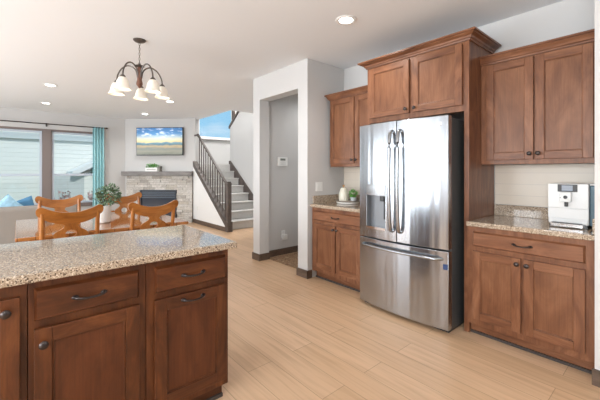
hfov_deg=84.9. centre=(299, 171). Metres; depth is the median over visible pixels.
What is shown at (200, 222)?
baseboard
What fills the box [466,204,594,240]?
countertop
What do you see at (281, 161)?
alarm keypad
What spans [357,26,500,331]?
tall cabinet
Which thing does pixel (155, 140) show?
television
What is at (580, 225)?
drip tray
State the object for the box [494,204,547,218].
backsplash
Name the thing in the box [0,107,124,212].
wall
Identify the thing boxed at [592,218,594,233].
backsplash
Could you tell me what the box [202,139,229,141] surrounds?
trim
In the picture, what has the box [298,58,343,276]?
wall
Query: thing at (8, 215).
sofa
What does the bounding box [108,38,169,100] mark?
chandelier
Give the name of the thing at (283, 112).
wall
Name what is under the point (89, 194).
shrub
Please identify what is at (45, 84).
recessed light
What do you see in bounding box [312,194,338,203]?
backsplash
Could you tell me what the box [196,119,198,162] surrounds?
wall
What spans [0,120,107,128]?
curtain rod
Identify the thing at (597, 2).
wall
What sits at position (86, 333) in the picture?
base cabinet
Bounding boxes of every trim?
[43,129,50,198]
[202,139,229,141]
[229,111,238,128]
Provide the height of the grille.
0.004 m
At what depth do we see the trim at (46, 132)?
7.61 m
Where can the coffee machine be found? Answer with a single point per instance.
(570, 205)
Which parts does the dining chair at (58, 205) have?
crest rail, post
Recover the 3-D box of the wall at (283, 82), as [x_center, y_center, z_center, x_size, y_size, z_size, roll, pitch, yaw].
[-0.271,-0.039,4.573,0.170,2.700,0.950,0,0,-41]
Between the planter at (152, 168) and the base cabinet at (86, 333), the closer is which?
the base cabinet at (86, 333)
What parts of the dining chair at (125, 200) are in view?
crest rail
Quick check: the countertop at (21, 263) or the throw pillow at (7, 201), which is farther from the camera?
the throw pillow at (7, 201)
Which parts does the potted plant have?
stem, pot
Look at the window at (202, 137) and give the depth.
10.14 m
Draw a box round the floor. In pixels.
[177,222,599,399]
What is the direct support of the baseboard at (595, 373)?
attached to the wall at (597, 2)
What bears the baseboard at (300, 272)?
attached to the wall at (316, 80)
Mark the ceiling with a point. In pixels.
(207, 55)
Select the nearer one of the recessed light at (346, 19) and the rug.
the recessed light at (346, 19)
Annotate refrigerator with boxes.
[360,115,463,332]
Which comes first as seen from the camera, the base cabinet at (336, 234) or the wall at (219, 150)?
the base cabinet at (336, 234)
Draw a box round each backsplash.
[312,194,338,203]
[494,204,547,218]
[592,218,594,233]
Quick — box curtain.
[93,127,103,206]
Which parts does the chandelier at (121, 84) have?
lamp shade, lamp shade, arm, arm, lamp shade, arm, arm, lamp shade, lamp shade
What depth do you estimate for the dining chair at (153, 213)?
3.33 m
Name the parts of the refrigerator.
dispenser panel, door, handle, handle, handle, freezer drawer, door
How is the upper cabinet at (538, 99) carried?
attached to the wall at (566, 17)
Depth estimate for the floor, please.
2.35 m
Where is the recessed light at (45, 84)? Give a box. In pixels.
[43,83,57,86]
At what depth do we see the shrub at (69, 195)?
9.45 m
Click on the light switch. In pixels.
(319, 185)
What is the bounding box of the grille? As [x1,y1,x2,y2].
[552,221,582,224]
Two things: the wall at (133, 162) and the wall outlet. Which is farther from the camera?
the wall at (133, 162)
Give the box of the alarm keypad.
[277,157,287,165]
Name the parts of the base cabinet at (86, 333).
knob, drawer, door, handle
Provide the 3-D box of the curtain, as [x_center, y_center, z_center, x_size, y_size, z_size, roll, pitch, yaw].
[-5.017,0.091,8.177,0.254,2.400,0.060,0,0,-41]
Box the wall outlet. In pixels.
[281,230,287,239]
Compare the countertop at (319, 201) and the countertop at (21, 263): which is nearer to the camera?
the countertop at (21, 263)
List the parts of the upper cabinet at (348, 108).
door, crown moulding, door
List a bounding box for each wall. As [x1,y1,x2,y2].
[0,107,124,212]
[125,118,195,211]
[193,168,224,226]
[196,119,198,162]
[200,111,236,163]
[230,111,252,192]
[253,78,297,252]
[257,62,297,253]
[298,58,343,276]
[344,0,594,214]
[595,0,599,369]
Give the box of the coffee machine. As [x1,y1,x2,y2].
[548,183,594,228]
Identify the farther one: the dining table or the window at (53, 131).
the window at (53, 131)
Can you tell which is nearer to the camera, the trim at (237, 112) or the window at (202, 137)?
the trim at (237, 112)
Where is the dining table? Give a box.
[15,212,187,241]
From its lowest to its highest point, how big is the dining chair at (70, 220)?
1.016 m
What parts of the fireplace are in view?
firebox frame, glass door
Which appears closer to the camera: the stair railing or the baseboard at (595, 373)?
the baseboard at (595, 373)
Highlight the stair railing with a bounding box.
[193,134,232,231]
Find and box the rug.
[269,252,297,267]
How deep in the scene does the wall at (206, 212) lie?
8.07 m
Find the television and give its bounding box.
[136,127,182,154]
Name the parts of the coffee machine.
panel, water tank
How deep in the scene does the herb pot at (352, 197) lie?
4.05 m
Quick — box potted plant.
[93,183,121,222]
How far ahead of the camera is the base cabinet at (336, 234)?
3.72 m
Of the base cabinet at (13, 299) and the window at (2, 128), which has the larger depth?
the window at (2, 128)
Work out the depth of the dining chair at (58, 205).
4.13 m
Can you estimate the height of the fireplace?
1.318 m
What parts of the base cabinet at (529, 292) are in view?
door, handle, drawer, shoe moulding, door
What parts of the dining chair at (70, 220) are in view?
post, crest rail, post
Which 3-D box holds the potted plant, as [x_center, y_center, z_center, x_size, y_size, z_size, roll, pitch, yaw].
[-2.106,0.337,3.598,0.289,0.438,0.299,0,0,-41]
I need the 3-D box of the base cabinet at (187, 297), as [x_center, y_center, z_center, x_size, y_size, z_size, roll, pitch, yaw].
[-0.746,0.873,1.924,0.438,0.876,0.630,0,0,-41]
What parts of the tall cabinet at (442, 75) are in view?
door, crown moulding, door, panel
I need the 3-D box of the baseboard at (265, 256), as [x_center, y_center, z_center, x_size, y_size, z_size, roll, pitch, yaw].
[0.223,1.261,5.630,2.325,0.100,0.200,0,0,-41]
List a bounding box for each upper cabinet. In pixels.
[324,85,367,166]
[479,29,594,164]
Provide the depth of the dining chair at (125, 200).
4.68 m
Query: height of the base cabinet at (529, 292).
0.876 m
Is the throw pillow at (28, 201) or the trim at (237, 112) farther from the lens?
the trim at (237, 112)
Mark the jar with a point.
(343, 194)
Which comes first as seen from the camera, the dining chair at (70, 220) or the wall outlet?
the dining chair at (70, 220)
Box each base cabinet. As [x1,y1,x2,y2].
[0,284,26,399]
[27,264,145,399]
[146,249,227,399]
[312,207,360,291]
[467,226,594,373]
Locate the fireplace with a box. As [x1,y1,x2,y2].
[121,171,192,222]
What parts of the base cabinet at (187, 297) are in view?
drawer, door, handle, handle, shoe moulding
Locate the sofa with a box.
[0,205,76,243]
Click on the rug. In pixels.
(291, 259)
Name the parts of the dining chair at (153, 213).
post, crest rail, post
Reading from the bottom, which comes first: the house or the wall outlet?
the wall outlet
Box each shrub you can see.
[54,191,70,199]
[82,188,92,200]
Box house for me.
[0,130,92,202]
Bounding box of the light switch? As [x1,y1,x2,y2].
[316,182,322,190]
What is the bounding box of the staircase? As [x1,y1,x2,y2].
[200,161,252,229]
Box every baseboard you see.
[193,219,224,231]
[252,245,297,260]
[296,267,311,278]
[592,368,599,387]
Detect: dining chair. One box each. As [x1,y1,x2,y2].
[35,195,82,218]
[35,204,103,239]
[104,192,141,212]
[128,200,177,230]
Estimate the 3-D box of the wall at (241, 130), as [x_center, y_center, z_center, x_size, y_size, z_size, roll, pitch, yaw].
[-0.597,-0.604,7.768,0.100,3.830,4.142,0,0,-41]
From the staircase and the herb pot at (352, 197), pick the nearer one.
the herb pot at (352, 197)
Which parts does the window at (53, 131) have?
meeting rail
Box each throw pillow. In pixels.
[0,194,22,206]
[17,196,33,205]
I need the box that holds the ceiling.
[0,0,563,118]
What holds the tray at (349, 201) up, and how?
on the countertop at (319, 201)
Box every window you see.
[0,126,42,204]
[51,129,92,204]
[199,110,231,139]
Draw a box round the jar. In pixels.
[339,185,348,200]
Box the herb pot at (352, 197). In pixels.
[349,189,357,200]
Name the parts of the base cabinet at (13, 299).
knob, door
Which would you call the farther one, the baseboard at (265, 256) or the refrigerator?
the baseboard at (265, 256)
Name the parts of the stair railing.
handrail, post, newel post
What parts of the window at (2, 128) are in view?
meeting rail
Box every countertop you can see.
[0,225,236,287]
[310,194,359,212]
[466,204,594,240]
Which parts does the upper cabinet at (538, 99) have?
door, crown moulding, door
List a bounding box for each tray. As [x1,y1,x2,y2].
[336,199,359,203]
[550,222,584,228]
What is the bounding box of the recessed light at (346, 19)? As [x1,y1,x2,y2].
[336,15,355,24]
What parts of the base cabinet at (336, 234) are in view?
door, drawer, shoe moulding, door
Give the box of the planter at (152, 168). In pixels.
[145,163,158,170]
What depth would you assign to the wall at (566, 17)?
2.83 m
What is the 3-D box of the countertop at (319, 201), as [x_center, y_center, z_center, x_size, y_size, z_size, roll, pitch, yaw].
[0.630,0.366,3.935,0.631,0.135,0.828,0,0,-41]
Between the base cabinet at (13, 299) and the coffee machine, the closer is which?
the base cabinet at (13, 299)
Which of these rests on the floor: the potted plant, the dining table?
the dining table

